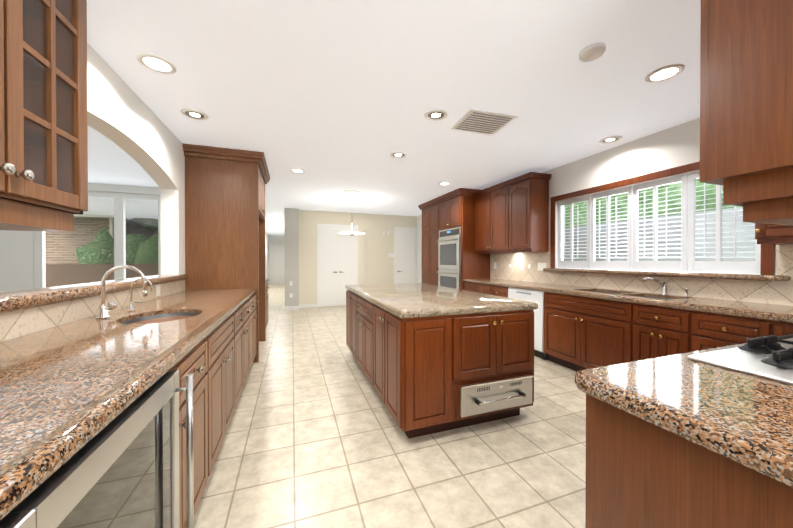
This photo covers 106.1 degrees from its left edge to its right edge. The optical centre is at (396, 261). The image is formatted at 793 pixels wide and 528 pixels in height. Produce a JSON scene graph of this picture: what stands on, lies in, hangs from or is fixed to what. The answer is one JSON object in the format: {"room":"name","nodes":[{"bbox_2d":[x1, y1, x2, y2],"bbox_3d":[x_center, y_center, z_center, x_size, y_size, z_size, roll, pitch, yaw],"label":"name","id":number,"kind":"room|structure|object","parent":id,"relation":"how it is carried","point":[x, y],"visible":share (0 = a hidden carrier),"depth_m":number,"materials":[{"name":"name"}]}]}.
{"room":"kitchen","nodes":[
{"label":"kitchen","id":0,"kind":"room"},
{"bbox_2d":[0,183,159,292],"bbox_3d":[-5.307,-0.057,5.054,4.060,2.550,0.160,0,0,-19],"label":"wall","id":1,"kind":"structure","parent":0,"point":[16,260],"depth_m":4.73,"materials":[{"name":"white paint"}]},
{"bbox_2d":[34,191,160,288],"bbox_3d":[-5.027,-0.167,5.131,1.760,2.070,0.070,0,0,-19],"label":"sunroom window","id":2,"kind":"structure","parent":1,"relation":"in","point":[119,259],"depth_m":5.16,"materials":[{"name":"white paint"}]},
{"bbox_2d":[87,42,268,283],"bbox_3d":[-3.520,-0.065,6.336,0.160,2.550,19.400,0,0,-19],"label":"wall","id":3,"kind":"structure","parent":0,"point":[123,116],"depth_m":2.59,"materials":[{"name":"white paint"}]},
{"bbox_2d":[0,0,87,219],"bbox_3d":[-1.315,-0.748,0.799,0.348,1.108,0.821,0,0,-19],"label":"upper cabinet","id":4,"kind":"object","parent":3,"relation":"attached to","point":[43,127],"depth_m":1.11,"materials":[{"name":"brown wood"}]},
{"bbox_2d":[0,280,184,341],"bbox_3d":[-1.379,0.117,0.481,0.016,0.460,6.130,0,0,-19],"label":"backsplash","id":5,"kind":"structure","parent":3,"relation":"attached to","point":[17,323],"depth_m":1.58,"materials":[{"name":"tile"}]},
{"bbox_2d":[156,284,159,295],"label":"outlet","id":6,"kind":"object","parent":5,"relation":"attached to","point":[157,286],"depth_m":2.68,"materials":[{"name":"white plastic"}]},
{"bbox_2d":[0,274,187,313],"bbox_3d":[-2.072,0.174,2.220,0.235,0.065,2.390,0,0,-19],"label":"sill ledge","id":7,"kind":"object","parent":3,"relation":"attached to","point":[10,301],"visible":0.88,"depth_m":1.59,"materials":[{"name":"stone"}]},
{"bbox_2d":[269,236,284,283],"bbox_3d":[-6.301,-0.124,15.725,1.110,2.550,0.160,0,0,-19],"label":"wall","id":8,"kind":"structure","parent":0,"point":[276,243],"depth_m":15.65,"materials":[{"name":"beige paint"}]},
{"bbox_2d":[285,208,300,309],"bbox_3d":[-4.131,-0.099,11.763,0.350,2.550,9.072,0,0,-19],"label":"wall","id":9,"kind":"structure","parent":0,"point":[293,253],"depth_m":7.50,"materials":[{"name":"beige paint"}]},
{"bbox_2d":[301,210,416,307],"bbox_3d":[-0.501,-0.079,8.546,4.320,2.550,0.202,0,0,-19],"label":"wall","id":10,"kind":"structure","parent":0,"point":[375,266],"depth_m":8.30,"materials":[{"name":"beige paint"}]},
{"bbox_2d":[317,224,416,306],"bbox_3d":[-0.732,0.095,8.353,2.895,2.205,0.094,0,0,-19],"label":"doors","id":11,"kind":"structure","parent":10,"relation":"attached to","point":[337,262],"depth_m":8.11,"materials":[{"name":"white paint"}]},
{"bbox_2d":[194,284,585,527],"bbox_3d":[-3.058,1.234,6.506,11.500,0.050,19.400,0,0,-19],"label":"floor","id":12,"kind":"structure","parent":0,"point":[316,436],"depth_m":1.91,"materials":[{"name":"tile"}]},
{"bbox_2d":[0,481,55,527],"bbox_3d":[-0.820,0.821,0.023,0.745,0.860,0.733,0,0,-19],"label":"dishwasher","id":13,"kind":"object","parent":12,"relation":"on","point":[37,510],"depth_m":0.50,"materials":[{"name":"silver metal"}]},
{"bbox_2d":[52,369,179,527],"bbox_3d":[-0.964,0.819,0.678,0.585,0.855,0.846,0,0,-19],"label":"wine cooler","id":14,"kind":"object","parent":12,"relation":"on","point":[119,418],"depth_m":0.78,"materials":[{"name":"silver metal"}]},
{"bbox_2d":[0,289,255,520],"bbox_3d":[-1.097,0.361,0.802,0.741,0.050,5.747,0,0,-19],"label":"countertop","id":15,"kind":"structure","parent":14,"relation":"on","point":[61,386],"depth_m":0.89,"materials":[{"name":"brown stone"}]},
{"bbox_2d":[92,265,147,320],"bbox_3d":[-1.637,0.174,1.803,0.243,0.310,0.139,0,0,-19],"label":"faucet","id":16,"kind":"object","parent":15,"relation":"on","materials":[{"name":"silver metal"}]},
{"bbox_2d":[124,280,151,312],"bbox_3d":[-1.719,0.218,2.000,0.136,0.221,0.040,0,0,-19],"label":"faucet","id":17,"kind":"object","parent":15,"relation":"on","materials":[{"name":"silver metal"}]},
{"bbox_2d":[120,309,203,324],"bbox_3d":[-1.436,0.452,1.833,0.397,0.194,0.517,0,0,-19],"label":"sink","id":18,"kind":"object","parent":15,"relation":"in","point":[143,316],"depth_m":1.97,"materials":[{"name":"grey metal"}]},
{"bbox_2d":[172,329,219,527],"bbox_3d":[-1.235,0.813,1.210,0.745,0.860,0.583,0,0,-19],"label":"base cabinet","id":19,"kind":"object","parent":12,"relation":"on","point":[197,372],"depth_m":1.35,"materials":[{"name":"brown wood"}]},
{"bbox_2d":[183,143,269,362],"bbox_3d":[-2.184,-0.049,4.018,0.828,2.548,1.180,0,0,-19],"label":"tall cabinet","id":20,"kind":"object","parent":12,"relation":"on","point":[224,218],"visible":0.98,"depth_m":3.52,"materials":[{"name":"brown wood"}]},
{"bbox_2d":[216,309,239,446],"bbox_3d":[-1.442,0.810,1.777,0.730,0.860,0.876,0,0,-19],"label":"base cabinet","id":21,"kind":"object","parent":12,"relation":"on","point":[230,329],"depth_m":2.06,"materials":[{"name":"brown wood"}]},
{"bbox_2d":[240,297,251,394],"bbox_3d":[-1.697,0.805,2.509,0.730,0.860,0.926,0,0,-19],"label":"base cabinet","id":22,"kind":"object","parent":12,"relation":"on","point":[246,309],"depth_m":2.77,"materials":[{"name":"brown wood"}]},
{"bbox_2d":[252,289,257,363],"bbox_3d":[-1.929,0.801,3.172,0.730,0.860,0.731,0,0,-19],"label":"base cabinet","id":23,"kind":"object","parent":12,"relation":"on","point":[254,336],"depth_m":3.37,"materials":[{"name":"brown wood"}]},
{"bbox_2d":[266,279,269,326],"bbox_3d":[-2.524,0.764,4.923,0.766,0.910,0.875,0,0,-19],"label":"base cabinet","id":24,"kind":"object","parent":12,"relation":"on","point":[267,287],"visible":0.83,"depth_m":5.09,"materials":[{"name":"brown wood"}]},
{"bbox_2d":[419,200,437,284],"bbox_3d":[1.006,-0.031,6.760,0.637,2.478,0.890,0,0,-19],"label":"tall cabinet","id":25,"kind":"object","parent":12,"relation":"on","point":[429,212],"depth_m":6.60,"materials":[{"name":"brown wood"}]},
{"bbox_2d":[346,291,537,438],"bbox_3d":[0.226,0.801,3.143,1.210,0.860,2.214,0,0,-19],"label":"kitchen island","id":26,"kind":"object","parent":12,"relation":"on","point":[430,358],"depth_m":2.16,"materials":[{"name":"brown wood"}]},
{"bbox_2d":[345,283,537,318],"bbox_3d":[0.212,0.343,3.179,1.160,0.056,2.189,0,0,-19],"label":"island countertop","id":27,"kind":"structure","parent":26,"relation":"on","point":[403,299],"depth_m":2.53,"materials":[{"name":"beige stone"}]},
{"bbox_2d":[438,192,489,289],"bbox_3d":[1.304,-0.026,5.906,0.637,2.478,0.918,0,0,-19],"label":"tall cabinet","id":28,"kind":"object","parent":12,"relation":"on","point":[451,258],"depth_m":5.52,"materials":[{"name":"brown wood"}]},
{"bbox_2d":[463,281,470,290],"bbox_3d":[1.556,0.787,5.270,0.581,0.860,0.451,0,0,-19],"label":"base cabinet","id":29,"kind":"object","parent":12,"relation":"on","point":[467,284],"depth_m":5.26,"materials":[{"name":"brown wood"}]},
{"bbox_2d":[471,285,486,293],"bbox_3d":[1.674,0.790,4.933,0.581,0.860,0.516,0,0,-19],"label":"base cabinet","id":30,"kind":"object","parent":12,"relation":"on","point":[474,288],"depth_m":4.93,"materials":[{"name":"brown wood"}]},
{"bbox_2d":[487,285,502,296],"bbox_3d":[1.793,0.792,4.595,0.581,0.860,0.452,0,0,-19],"label":"base cabinet","id":31,"kind":"object","parent":12,"relation":"on","point":[497,290],"depth_m":4.54,"materials":[{"name":"brown wood"}]},
{"bbox_2d":[503,289,538,356],"bbox_3d":[1.973,0.795,4.079,0.581,0.860,0.766,0,0,-19],"label":"dishwasher","id":32,"kind":"object","parent":12,"relation":"on","point":[529,295],"depth_m":3.85,"materials":[{"name":"white metal"}]},
{"bbox_2d":[539,293,622,368],"bbox_3d":[2.258,0.800,3.265,0.581,0.860,1.083,0,0,-19],"label":"base cabinet","id":33,"kind":"object","parent":12,"relation":"on","point":[573,331],"depth_m":3.21,"materials":[{"name":"brown wood"}]},
{"bbox_2d":[463,278,792,324],"bbox_3d":[2.134,0.343,3.598,0.596,0.050,3.981,0,0,-19],"label":"countertop","id":34,"kind":"structure","parent":33,"relation":"on","point":[757,311],"depth_m":2.55,"materials":[{"name":"brown stone"}]},
{"bbox_2d":[587,289,602,292],"bbox_3d":[2.275,0.458,3.265,0.367,0.224,0.488,0,0,-19],"label":"sink","id":35,"kind":"object","parent":34,"relation":"in","point":[588,290],"depth_m":3.52,"materials":[{"name":"silver metal"}]},
{"bbox_2d":[641,277,689,296],"bbox_3d":[2.549,0.236,2.830,0.255,0.174,0.265,0,0,-19],"label":"faucet","id":36,"kind":"object","parent":34,"relation":"on","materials":[{"name":"silver metal"}]},
{"bbox_2d":[663,297,670,300],"bbox_3d":[2.435,0.461,2.808,0.367,0.224,0.397,0,0,-19],"label":"sink","id":37,"kind":"object","parent":34,"relation":"in","point":[664,298],"depth_m":2.85,"materials":[{"name":"grey metal"}]},
{"bbox_2d":[623,301,674,356],"bbox_3d":[2.485,0.804,2.615,0.581,0.860,0.546,0,0,-19],"label":"base cabinet","id":38,"kind":"object","parent":12,"relation":"on","point":[647,329],"depth_m":2.60,"materials":[{"name":"brown wood"}]},
{"bbox_2d":[585,397,792,527],"bbox_3d":[1.256,0.817,0.559,1.077,0.860,1.130,0,0,-19],"label":"base cabinet","id":39,"kind":"object","parent":12,"relation":"on","point":[637,476],"depth_m":0.71,"materials":[{"name":"brown wood"}]},
{"bbox_2d":[572,333,792,496],"bbox_3d":[1.994,0.361,0.804,2.706,0.050,1.200,0,0,-19],"label":"countertop","id":40,"kind":"structure","parent":39,"relation":"on","point":[732,402],"depth_m":0.76,"materials":[{"name":"brown stone"}]},
{"bbox_2d":[675,309,750,348],"bbox_3d":[2.624,0.807,2.219,0.581,0.860,0.546,0,0,-19],"label":"base cabinet","id":41,"kind":"object","parent":12,"relation":"on","point":[692,330],"depth_m":2.23,"materials":[{"name":"brown wood"}]},
{"bbox_2d":[751,321,792,336],"bbox_3d":[2.742,0.809,1.882,0.581,0.860,0.421,0,0,-19],"label":"base cabinet","id":42,"kind":"object","parent":12,"relation":"on","point":[758,328],"depth_m":1.94,"materials":[{"name":"brown wood"}]},
{"bbox_2d":[83,0,700,234],"bbox_3d":[-3.058,-1.381,6.490,11.500,0.080,19.400,0,0,-19],"label":"ceiling","id":43,"kind":"structure","parent":0,"point":[334,99],"depth_m":2.22,"materials":[{"name":"white paint"}]},
{"bbox_2d":[136,53,176,73],"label":"recessed light","id":44,"kind":"object","parent":43,"relation":"attached to","point":[156,63],"depth_m":1.97,"materials":[{"name":"white paint"}]},
{"bbox_2d":[181,108,208,120],"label":"recessed light","id":45,"kind":"object","parent":43,"relation":"attached to","point":[194,114],"depth_m":2.66,"materials":[{"name":"white paint"}]},
{"bbox_2d":[390,152,406,157],"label":"recessed light","id":46,"kind":"object","parent":43,"relation":"attached to","point":[394,154],"depth_m":3.66,"materials":[{"name":"white paint"}]},
{"bbox_2d":[424,109,447,120],"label":"recessed light","id":47,"kind":"object","parent":43,"relation":"attached to","point":[435,114],"depth_m":2.66,"materials":[{"name":"white paint"}]},
{"bbox_2d":[450,109,517,134],"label":"air vent","id":48,"kind":"object","parent":43,"relation":"attached to","point":[481,121],"depth_m":2.77,"materials":[{"name":"white metal"}]},
{"bbox_2d":[579,42,605,61],"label":"smoke detector","id":49,"kind":"object","parent":43,"relation":"attached to","point":[591,52],"depth_m":1.82,"materials":[{"name":"white paint"}]},
{"bbox_2d":[599,136,622,143],"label":"recessed light","id":50,"kind":"object","parent":43,"relation":"attached to","point":[611,139],"depth_m":3.21,"materials":[{"name":"white paint"}]},
{"bbox_2d":[645,64,684,82],"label":"recessed light","id":51,"kind":"object","parent":43,"relation":"attached to","point":[667,72],"depth_m":2.07,"materials":[{"name":"white paint"}]},
{"bbox_2d":[700,0,792,225],"bbox_3d":[1.998,-0.717,0.992,1.813,1.173,0.675,0,0,-19],"label":"wall cabinet","id":52,"kind":"object","parent":43,"relation":"hanging from","point":[746,104],"visible":1,"depth_m":0.92,"materials":[{"name":"brown wood"}]},
{"bbox_2d":[417,117,776,282],"bbox_3d":[2.350,-0.051,4.152,0.160,2.550,11.400,0,0,-19],"label":"wall","id":53,"kind":"structure","parent":0,"point":[674,146],"depth_m":3.29,"materials":[{"name":"white paint"}]},
{"bbox_2d":[474,184,505,251],"bbox_3d":[1.754,-0.698,5.065,0.341,1.033,0.951,0,0,-19],"label":"upper cabinet","id":54,"kind":"object","parent":53,"relation":"attached to","point":[490,205],"depth_m":5.01,"materials":[{"name":"brown wood"}]},
{"bbox_2d":[506,176,549,251],"bbox_3d":[1.955,-0.694,4.489,0.341,1.033,0.505,0,0,-19],"label":"upper cabinet","id":55,"kind":"object","parent":53,"relation":"attached to","point":[511,215],"depth_m":4.29,"materials":[{"name":"brown wood"}]},
{"bbox_2d":[490,245,792,305],"bbox_3d":[2.611,0.070,3.153,0.008,0.520,5.140,0,0,-19],"label":"backsplash","id":56,"kind":"structure","parent":53,"relation":"attached to","point":[773,292],"depth_m":3.00,"materials":[{"name":"tile"}]},
{"bbox_2d":[538,263,545,270],"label":"outlet","id":57,"kind":"object","parent":56,"relation":"attached to","point":[541,266],"depth_m":4.43,"materials":[{"name":"white plastic"}]},
{"bbox_2d":[550,161,774,274],"bbox_3d":[2.634,-0.410,3.306,0.182,1.010,2.100,0,0,-19],"label":"window","id":58,"kind":"structure","parent":53,"relation":"in","point":[767,260],"depth_m":3.34,"materials":[{"name":"brown wood"}]},
{"bbox_2d":[558,171,760,273],"bbox_3d":[2.609,-0.375,3.297,0.049,0.932,1.954,0,0,-19],"label":"window shutters","id":59,"kind":"object","parent":58,"relation":"attached to","point":[687,263],"visible":0.9,"depth_m":3.08,"materials":[{"name":"white paint"}]},
{"bbox_2d":[543,268,790,281],"bbox_3d":[2.528,0.117,3.257,0.135,0.045,2.230,0,0,-19],"label":"sill ledge","id":60,"kind":"object","parent":53,"relation":"attached to","point":[777,278],"visible":0.98,"depth_m":2.74,"materials":[{"name":"stone"}]},
{"bbox_2d":[755,223,792,242],"bbox_3d":[2.828,-0.679,1.995,0.341,1.033,0.471,0,0,-19],"label":"upper cabinet","id":61,"kind":"object","parent":53,"relation":"attached to","point":[770,234],"depth_m":2.08,"materials":[{"name":"brown wood"}]},
{"label":"outside","id":62,"kind":"structure","parent":0,"visible":0},
{"bbox_2d":[45,178,755,286],"bbox_3d":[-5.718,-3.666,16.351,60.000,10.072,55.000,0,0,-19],"label":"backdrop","id":63,"kind":"structure","parent":62,"point":[134,257],"depth_m":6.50,"materials":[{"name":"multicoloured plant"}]}
]}

